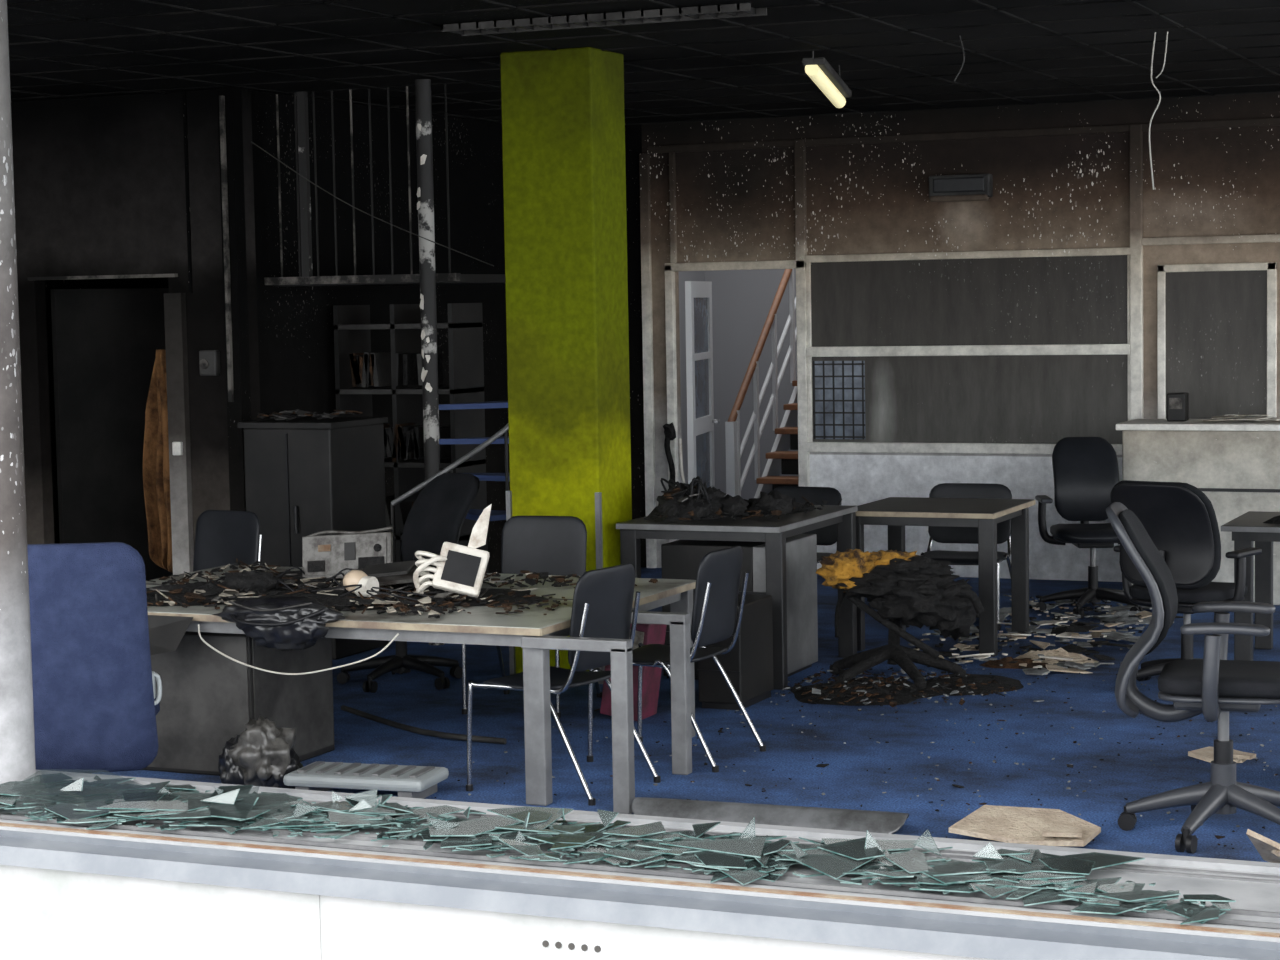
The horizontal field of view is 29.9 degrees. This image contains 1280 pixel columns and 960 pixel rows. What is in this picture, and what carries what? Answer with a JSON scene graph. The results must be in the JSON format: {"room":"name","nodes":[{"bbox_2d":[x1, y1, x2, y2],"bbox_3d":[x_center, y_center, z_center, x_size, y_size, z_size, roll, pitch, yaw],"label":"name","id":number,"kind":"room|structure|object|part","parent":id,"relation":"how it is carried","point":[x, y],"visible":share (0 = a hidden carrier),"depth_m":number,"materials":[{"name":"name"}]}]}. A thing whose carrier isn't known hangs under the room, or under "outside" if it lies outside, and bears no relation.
{"room":"fire-damaged room","nodes":[
{"label":"fire-damaged room","id":0,"kind":"room"},
{"bbox_2d":[0,0,41,783],"bbox_3d":[-2.053,-0.281,7.568,0.240,2.498,0.240,1,5,24],"label":"window post","id":1,"kind":"object","parent":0,"point":[17,739],"depth_m":7.54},
{"bbox_2d":[45,278,155,543],"bbox_3d":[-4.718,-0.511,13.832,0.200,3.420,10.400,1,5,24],"label":"door frame","id":2,"kind":"structure","parent":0,"point":[117,283],"depth_m":15.67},
{"bbox_2d":[11,87,509,573],"bbox_3d":[-2.442,-0.835,16.259,2.030,3.220,4.100,1,5,24],"label":"wall partition","id":3,"kind":"structure","parent":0,"point":[100,189],"depth_m":14.51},
{"bbox_2d":[50,288,172,580],"bbox_3d":[-3.284,-0.176,15.169,0.085,2.060,0.900,3,6,41],"label":"door","id":4,"kind":"structure","parent":3,"relation":"in","point":[105,342],"depth_m":15.06,"materials":[{"name":"grey paint"}]},
{"bbox_2d":[27,91,233,574],"bbox_3d":[-3.030,-0.682,14.366,1.505,3.220,0.109,1,5,27],"label":"door frame","id":5,"kind":"structure","parent":3,"relation":"attached to","point":[174,303],"depth_m":14.23,"materials":[{"name":"metal"}]},
{"bbox_2d":[143,349,172,572],"bbox_3d":[-2.875,-0.144,14.835,0.274,1.412,0.400,1,5,24],"label":"wood panel","id":6,"kind":"object","parent":3,"relation":"hanging from","point":[156,473],"visible":0.6,"depth_m":14.75,"materials":[{"name":"brown wood"}]},
{"bbox_2d":[199,350,219,375],"bbox_3d":[-2.539,-0.690,14.147,0.120,0.150,0.060,1,5,24],"label":"switch box","id":7,"kind":"object","parent":3,"relation":"attached to","point":[209,360],"visible":1,"depth_m":14.12,"materials":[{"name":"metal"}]},
{"bbox_2d":[251,141,493,265],"bbox_3d":[-1.523,-1.562,13.497,1.605,0.755,0.012,1,5,27],"label":"hanging wire","id":8,"kind":"object","parent":3,"relation":"attached to","point":[251,141],"visible":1,"depth_m":13.50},
{"bbox_2d":[264,84,504,285],"bbox_3d":[-1.380,-1.755,14.571,1.280,1.130,1.400,1,5,24],"label":"railing","id":9,"kind":"object","parent":3,"relation":"attached to","point":[301,109],"visible":0.89,"depth_m":14.06,"materials":[{"name":"metal"}]},
{"bbox_2d":[0,865,994,959],"bbox_3d":[-0.051,1.353,6.572,11.700,0.520,0.773,1,5,24],"label":"wall","id":10,"kind":"structure","parent":0,"point":[46,914],"depth_m":6.53,"materials":[{"name":"grey paint"}]},
{"bbox_2d":[0,770,1279,959],"bbox_3d":[-0.062,1.063,6.538,11.700,0.125,0.800,1,5,24],"label":"window sill","id":11,"kind":"structure","parent":10,"relation":"in","point":[1254,886],"depth_m":6.23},
{"bbox_3d":[-0.028,1.056,6.615,11.700,0.125,0.630,1,5,24],"label":"sill","id":12,"kind":"part","parent":11,"relation":"part of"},
{"bbox_2d":[7,0,1279,123],"bbox_3d":[1.176,-2.265,11.592,12.750,0.200,9.930,1,5,24],"label":"ceiling","id":13,"kind":"structure","parent":0,"point":[85,9],"depth_m":12.15,"materials":[{"name":"black"}]},
{"bbox_2d":[441,3,766,35],"bbox_3d":[-0.174,-2.048,10.689,1.500,0.032,0.210,1,5,24],"label":"recessed light","id":14,"kind":"object","parent":13,"relation":"in","point":[743,9],"visible":1,"depth_m":10.65,"materials":[{"name":"grey metal"}]},
{"bbox_2d":[7,0,1279,124],"bbox_3d":[1.146,-2.155,11.527,12.350,0.008,9.710,1,5,24],"label":"grid","id":15,"kind":"object","parent":13,"relation":"attached to","point":[329,2],"visible":0.68,"depth_m":12.50,"materials":[{"name":"black metal"}]},
{"bbox_2d":[802,51,851,107],"bbox_3d":[1.004,-2.137,12.844,0.120,0.236,0.819,0,4,15],"label":"fluorescent light","id":16,"kind":"object","parent":13,"relation":"hanging from","point":[818,69],"visible":1,"depth_m":12.71,"materials":[{"name":"beige plastic"}]},
{"bbox_2d":[954,36,964,80],"bbox_3d":[1.574,-2.079,11.833,0.057,0.223,0.008,1,5,24],"label":"hanging wire","id":17,"kind":"object","parent":13,"relation":"hanging from","point":[959,36],"visible":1,"depth_m":11.82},
{"bbox_2d":[1149,32,1167,189],"bbox_3d":[2.566,-1.824,11.869,0.098,0.771,0.029,1,5,24],"label":"cable","id":18,"kind":"object","parent":13,"relation":"hanging from","point":[1155,32],"visible":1,"depth_m":11.87,"materials":[{"name":"beige plastic"}]},
{"bbox_2d":[92,567,1279,861],"bbox_3d":[2.035,0.994,13.675,12.750,0.200,13.930,1,5,24],"label":"floor","id":19,"kind":"structure","parent":0,"point":[412,698],"depth_m":10.47,"materials":[{"name":"blue carpet"}]},
{"bbox_2d":[27,542,161,773],"bbox_3d":[-2.063,0.766,8.793,0.675,1.131,0.754,-1,4,-2],"label":"office chair","id":20,"kind":"object","parent":19,"relation":"on","point":[96,703],"visible":0.59,"depth_m":8.44,"materials":[{"name":"fabric"}]},
{"bbox_2d":[193,510,261,571],"bbox_3d":[-2.247,0.625,12.262,0.520,0.901,0.620,2,5,33],"label":"chair","id":21,"kind":"object","parent":19,"relation":"on","point":[222,537],"visible":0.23,"depth_m":12.42,"materials":[{"name":"grey plastic"}]},
{"bbox_2d":[141,631,334,775],"bbox_3d":[-1.810,0.910,10.368,0.735,0.600,0.668,1,5,24],"label":"base cabinet","id":22,"kind":"object","parent":19,"relation":"on","point":[208,697],"visible":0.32,"depth_m":10.05,"materials":[{"name":"grey metal"}]},
{"bbox_2d":[218,715,303,788],"bbox_3d":[-1.536,1.102,9.716,0.335,0.304,0.253,1,5,24],"label":"bag","id":23,"kind":"object","parent":19,"relation":"on","point":[263,754],"visible":0.84,"depth_m":9.64,"materials":[{"name":"grey plastic"}]},
{"bbox_2d":[237,417,388,659],"bbox_3d":[-1.828,0.315,13.559,0.600,1.310,0.640,1,5,24],"label":"storage cabinet","id":24,"kind":"object","parent":19,"relation":"on","point":[304,476],"visible":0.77,"depth_m":13.30,"materials":[{"name":"black metal"}]},
{"bbox_2d":[257,409,362,420],"bbox_3d":[-1.848,-0.370,13.520,0.483,0.056,0.524,0,5,18],"label":"debris","id":25,"kind":"object","parent":24,"relation":"on","point":[283,415],"visible":1,"depth_m":13.42,"materials":[{"name":"brown wood"}]},
{"bbox_2d":[283,761,448,798],"bbox_3d":[-1.090,1.203,9.569,0.600,0.109,0.300,0,4,18],"label":"footrest","id":26,"kind":"object","parent":19,"relation":"on","point":[411,781],"visible":1,"depth_m":9.48,"materials":[{"name":"grey plastic"}]},
{"bbox_2d":[337,473,479,692],"bbox_3d":[-1.183,0.516,12.395,0.672,1.058,0.812,3,6,43],"label":"swivel chair","id":27,"kind":"object","parent":19,"relation":"on","point":[437,516],"visible":0.48,"depth_m":12.44,"materials":[{"name":"black plastic"}]},
{"bbox_2d":[333,303,487,572],"bbox_3d":[-1.422,-0.117,14.943,0.830,1.950,0.400,1,5,24],"label":"bookshelf","id":28,"kind":"object","parent":19,"relation":"on","point":[360,372],"visible":0.59,"depth_m":14.79,"materials":[{"name":"brown wood"}]},
{"bbox_2d":[146,565,695,813],"bbox_3d":[-1.023,0.842,10.407,2.845,0.702,1.640,1,5,24],"label":"table","id":29,"kind":"object","parent":19,"relation":"on","point":[535,632],"visible":0.57,"depth_m":9.48,"materials":[{"name":"metal"}]},
{"bbox_2d":[148,615,192,654],"bbox_3d":[-2.013,0.641,9.848,0.370,0.160,0.100,1,5,24],"label":"plastic sheet","id":30,"kind":"object","parent":29,"relation":"attached to","point":[166,633],"visible":0.5,"depth_m":9.83,"materials":[{"name":"grey plastic"}]},
{"bbox_2d":[212,596,345,650],"bbox_3d":[-1.453,0.574,9.666,0.609,0.206,0.280,1,5,24],"label":"debris","id":31,"kind":"object","parent":29,"relation":"on","point":[286,623],"visible":1,"depth_m":9.55,"materials":[{"name":"black plastic"}]},
{"bbox_2d":[198,624,398,674],"bbox_3d":[-1.399,0.683,9.556,0.937,0.166,0.138,1,5,24],"label":"hanging cable","id":32,"kind":"object","parent":29,"relation":"hanging from","point":[201,638],"visible":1,"depth_m":9.48,"materials":[{"name":"beige plastic"}]},
{"bbox_2d":[146,558,657,617],"bbox_3d":[-1.198,0.441,10.486,2.308,0.099,1.557,1,5,24],"label":"debris","id":33,"kind":"object","parent":29,"relation":"on","point":[245,583],"visible":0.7,"depth_m":10.23,"materials":[{"name":"brown wood"}]},
{"bbox_2d":[302,526,392,578],"bbox_3d":[-1.318,0.333,10.795,0.431,0.245,0.084,0,4,10],"label":"electronic device","id":34,"kind":"object","parent":33,"relation":"on","point":[325,556],"depth_m":10.79,"materials":[{"name":"grey metal"}]},
{"bbox_2d":[343,570,378,597],"bbox_3d":[-1.183,0.437,10.137,0.147,0.115,0.111,1,5,24],"label":"cup","id":35,"kind":"object","parent":33,"relation":"on","point":[353,577],"visible":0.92,"depth_m":10.10,"materials":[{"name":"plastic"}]},
{"bbox_2d":[337,560,417,588],"bbox_3d":[-1.121,0.412,10.425,0.344,0.105,0.259,0,4,9],"label":"metal plate","id":36,"kind":"object","parent":33,"relation":"on","point":[396,572],"visible":0.54,"depth_m":10.37,"materials":[{"name":"grey metal"}]},
{"bbox_2d":[413,504,491,596],"bbox_3d":[-0.779,0.296,9.976,0.325,0.385,0.128,-1,4,4],"label":"telephone","id":37,"kind":"object","parent":33,"relation":"on","point":[460,569],"visible":1,"depth_m":9.96,"materials":[{"name":"plastic"}]},
{"bbox_2d":[341,705,506,743],"bbox_3d":[-1.067,1.124,11.015,0.172,0.038,1.283,-5,6,-41],"label":"trim strip","id":38,"kind":"object","parent":19,"relation":"on","point":[485,739],"visible":0.97,"depth_m":10.78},
{"bbox_2d":[390,79,509,645],"bbox_3d":[-0.900,-0.650,13.497,0.761,3.210,1.390,1,5,24],"label":"spiral staircase","id":39,"kind":"structure","parent":19,"relation":"on","point":[431,406],"depth_m":13.57,"materials":[{"name":"metal"}]},
{"bbox_2d":[417,123,431,391],"bbox_3d":[-1.224,-1.252,13.565,0.073,1.515,0.018,1,5,24],"label":"flakes","id":40,"kind":"object","parent":39,"relation":"attached to","point":[428,387],"visible":1,"depth_m":13.59,"materials":[{"name":"white paint"}]},
{"bbox_2d":[462,516,601,717],"bbox_3d":[-0.530,0.643,11.603,0.520,0.901,0.620,0,4,18],"label":"chair","id":41,"kind":"object","parent":19,"relation":"on","point":[555,545],"visible":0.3,"depth_m":11.78,"materials":[{"name":"grey plastic"}]},
{"bbox_2d":[466,563,660,805],"bbox_3d":[-0.318,0.787,9.639,0.620,0.901,0.520,2,5,31],"label":"chair","id":42,"kind":"object","parent":19,"relation":"on","point":[603,597],"visible":0.67,"depth_m":9.50,"materials":[{"name":"grey plastic"}]},
{"bbox_2d":[500,47,631,683],"bbox_3d":[-0.373,-0.584,12.423,0.530,3.220,0.440,1,5,24],"label":"pillar","id":43,"kind":"structure","parent":19,"relation":"on","point":[564,167],"depth_m":12.22,"materials":[{"name":"paint"}]},
{"bbox_2d":[600,623,666,720],"bbox_3d":[-0.031,0.872,11.242,0.261,0.482,0.228,1,5,24],"label":"waste bin","id":44,"kind":"object","parent":19,"relation":"on","point":[646,634],"visible":0.39,"depth_m":11.18,"materials":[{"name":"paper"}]},
{"bbox_2d":[587,545,765,772],"bbox_3d":[0.149,0.734,10.234,0.620,0.901,0.520,1,5,26],"label":"chair","id":45,"kind":"object","parent":19,"relation":"on","point":[714,613],"visible":0.83,"depth_m":10.14,"materials":[{"name":"grey plastic"}]},
{"bbox_2d":[697,594,773,709],"bbox_3d":[0.462,0.827,11.596,0.220,0.500,0.460,1,5,24],"label":"drawer unit","id":46,"kind":"object","parent":19,"relation":"on","point":[748,666],"visible":0.58,"depth_m":11.44,"materials":[{"name":"black plastic"}]},
{"bbox_2d":[616,505,856,689],"bbox_3d":[0.534,0.588,12.626,0.885,0.820,1.224,1,5,24],"label":"desk","id":47,"kind":"object","parent":19,"relation":"on","point":[774,532],"visible":0.59,"depth_m":12.13,"materials":[{"name":"metal"}]},
{"bbox_2d":[644,476,841,521],"bbox_3d":[0.516,0.075,12.587,0.834,0.222,1.112,1,5,24],"label":"debris","id":48,"kind":"object","parent":47,"relation":"on","point":[693,501],"visible":1,"depth_m":12.41,"materials":[{"name":"brown wood"}]},
{"bbox_2d":[663,422,684,486],"bbox_3d":[0.269,-0.105,17.272,0.215,0.623,0.095,1,5,24],"label":"desk lamp","id":49,"kind":"object","parent":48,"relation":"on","point":[669,429],"depth_m":17.26,"materials":[{"name":"black metal"}]},
{"bbox_2d":[661,534,817,679],"bbox_3d":[0.525,0.657,12.512,0.600,0.700,0.710,1,5,24],"label":"drawer pedestal","id":50,"kind":"object","parent":19,"relation":"on","point":[680,559],"visible":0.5,"depth_m":12.34,"materials":[{"name":"grey paint"}]},
{"bbox_2d":[725,269,798,497],"bbox_3d":[1.806,-1.007,19.201,1.270,3.294,3.012,1,5,24],"label":"staircase","id":51,"kind":"structure","parent":19,"relation":"on","point":[781,460],"depth_m":18.80,"materials":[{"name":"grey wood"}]},
{"bbox_2d":[632,797,908,833],"bbox_3d":[0.471,1.243,8.899,1.060,0.071,0.139,1,5,21],"label":"strip","id":52,"kind":"object","parent":19,"relation":"on","point":[781,815],"visible":0.85,"depth_m":8.86,"materials":[{"name":"metal"}]},
{"bbox_2d":[773,486,841,562],"bbox_3d":[0.912,0.453,14.514,0.572,0.793,0.620,1,5,28],"label":"chair","id":53,"kind":"object","parent":19,"relation":"on","point":[827,535],"visible":0.16,"depth_m":14.62,"materials":[{"name":"grey plastic"}]},
{"bbox_2d":[434,657,1277,848],"bbox_3d":[1.223,1.179,10.014,3.890,0.022,5.916,1,5,24],"label":"debris","id":54,"kind":"object","parent":19,"relation":"on","point":[720,730],"visible":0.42,"depth_m":10.06,"materials":[{"name":"brown wood"}]},
{"bbox_2d":[816,549,983,687],"bbox_3d":[1.338,0.684,12.136,0.868,0.673,0.695,1,5,24],"label":"office chair","id":55,"kind":"object","parent":19,"relation":"on","point":[906,588],"visible":1,"depth_m":11.98,"materials":[{"name":"black fabric"}]},
{"bbox_2d":[780,667,1023,707],"bbox_3d":[1.307,1.012,11.855,1.109,0.059,1.221,1,5,24],"label":"pile","id":56,"kind":"object","parent":19,"relation":"on","point":[875,690],"visible":0.95,"depth_m":11.76,"materials":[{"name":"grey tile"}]},
{"bbox_2d":[856,497,1035,656],"bbox_3d":[1.680,0.527,13.428,0.864,0.780,0.894,1,5,24],"label":"desk","id":57,"kind":"object","parent":19,"relation":"on","point":[897,513],"visible":0.7,"depth_m":13.16,"materials":[{"name":"metal"}]},
{"bbox_2d":[906,483,1011,629],"bbox_3d":[1.921,0.443,14.292,0.598,0.811,0.620,1,5,21],"label":"chair","id":58,"kind":"object","parent":19,"relation":"on","point":[940,534],"visible":0.57,"depth_m":14.45,"materials":[{"name":"grey plastic"}]},
{"bbox_2d":[948,805,1100,845],"bbox_3d":[1.386,1.234,8.574,0.503,0.071,0.360,1,5,24],"label":"tile","id":59,"kind":"structure","parent":19,"relation":"on","point":[1008,824],"depth_m":8.53,"materials":[{"name":"beige tile"}]},
{"bbox_2d":[907,594,1182,674],"bbox_3d":[2.316,0.859,13.724,1.365,0.084,3.120,1,5,24],"label":"rubble","id":60,"kind":"object","parent":19,"relation":"on","point":[1035,661],"visible":0.82,"depth_m":13.39,"materials":[{"name":"grey paper"}]},
{"bbox_2d":[1035,437,1142,617],"bbox_3d":[2.758,0.278,14.699,0.673,1.048,0.777,-1,4,2],"label":"swivel chair","id":61,"kind":"object","parent":19,"relation":"on","point":[1085,469],"visible":0.83,"depth_m":14.80,"materials":[{"name":"black plastic"}]},
{"bbox_2d":[1110,480,1261,680],"bbox_3d":[2.651,0.505,11.700,0.667,1.047,0.760,2,5,38],"label":"swivel chair","id":62,"kind":"object","parent":19,"relation":"on","point":[1179,518],"visible":0.59,"depth_m":11.46,"materials":[{"name":"black plastic"}]},
{"bbox_2d":[1106,502,1279,852],"bbox_3d":[2.043,0.680,8.592,0.728,1.186,0.724,0,4,17],"label":"chair","id":63,"kind":"object","parent":19,"relation":"on","point":[1213,685],"visible":1,"depth_m":8.49,"materials":[{"name":"grey plastic"}]},
{"bbox_2d":[1116,419,1279,604],"bbox_3d":[4.076,0.196,14.995,2.080,1.120,0.630,1,5,24],"label":"counter","id":64,"kind":"object","parent":19,"relation":"on","point":[1235,463],"depth_m":14.90,"materials":[{"name":"metal"}]},
{"bbox_2d":[1167,392,1188,420],"bbox_3d":[3.420,-0.465,15.270,0.120,0.180,0.130,1,5,24],"label":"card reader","id":65,"kind":"object","parent":64,"relation":"on","point":[1177,402],"visible":1,"depth_m":15.22,"materials":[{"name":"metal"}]},
{"bbox_2d":[1203,414,1279,420],"bbox_3d":[3.861,-0.393,15.004,0.603,0.046,0.387,1,5,24],"label":"papers","id":66,"kind":"object","parent":64,"relation":"on","point":[1262,416],"visible":1,"depth_m":14.97,"materials":[{"name":"white paper"}]},
{"bbox_2d":[1188,746,1255,762],"bbox_3d":[2.426,1.142,9.952,0.176,0.042,0.251,-4,5,-32],"label":"tile","id":67,"kind":"structure","parent":19,"relation":"on","point":[1207,753],"depth_m":9.93,"materials":[{"name":"beige tile"}]},
{"bbox_2d":[1221,511,1279,660],"bbox_3d":[4.300,0.588,12.258,2.484,0.740,0.854,1,5,24],"label":"desk","id":68,"kind":"object","parent":19,"relation":"on","point":[1249,527],"visible":0.77,"depth_m":12.42,"materials":[{"name":"laminate"}]},
{"bbox_2d":[1263,515,1279,523],"bbox_3d":[3.535,0.177,12.362,0.426,0.089,0.524,-4,5,-38],"label":"ash","id":69,"kind":"object","parent":68,"relation":"on","point":[1275,520],"visible":1,"depth_m":12.40},
{"bbox_2d":[1246,829,1279,862],"bbox_3d":[2.118,1.234,7.979,0.163,0.187,0.240,1,5,24],"label":"tile","id":70,"kind":"structure","parent":19,"relation":"on","point":[1269,850],"depth_m":7.93,"materials":[{"name":"beige tile"}]},
{"bbox_2d":[679,269,797,499],"bbox_3d":[1.414,-1.610,19.119,3.700,4.200,4.080,1,5,24],"label":"wall","id":71,"kind":"structure","parent":0,"point":[742,300],"depth_m":21.47,"materials":[{"name":"grey paint"}]},
{"bbox_2d":[685,281,719,487],"bbox_3d":[0.481,-0.448,17.895,0.102,2.060,0.880,0,4,12],"label":"door","id":72,"kind":"structure","parent":71,"relation":"in","point":[698,294],"depth_m":17.82,"materials":[{"name":"grey paint"}]},
{"bbox_2d":[625,92,1279,581],"bbox_3d":[3.130,-0.925,16.130,12.350,3.220,0.120,1,5,24],"label":"wall","id":73,"kind":"structure","parent":0,"point":[1057,191],"depth_m":16.45,"materials":[{"name":"grey paint"}]},
{"bbox_2d":[639,117,1279,567],"bbox_3d":[2.511,-0.843,16.313,5.430,3.050,0.070,1,5,24],"label":"window frame","id":74,"kind":"structure","parent":73,"relation":"in","point":[1067,299],"depth_m":16.48,"materials":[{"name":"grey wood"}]},
{"bbox_2d":[812,354,1127,443],"bbox_3d":[2.239,-0.554,16.475,2.230,0.600,0.025,1,5,24],"label":"window","id":75,"kind":"structure","parent":74,"relation":"attached to","point":[1041,399],"depth_m":16.46,"materials":[{"name":"clear glass"}]},
{"bbox_2d":[1157,262,1276,418],"bbox_3d":[3.788,-0.889,15.761,0.770,1.060,0.045,1,5,24],"label":"window","id":76,"kind":"structure","parent":74,"relation":"attached to","point":[1217,323],"depth_m":15.76,"materials":[{"name":"clear glass"}]},
{"bbox_2d":[929,174,992,201],"bbox_3d":[2.178,-1.986,16.323,0.430,0.180,0.115,1,5,24],"label":"emergency light","id":77,"kind":"object","parent":73,"relation":"attached to","point":[964,187],"visible":1,"depth_m":16.27,"materials":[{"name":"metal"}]}
]}

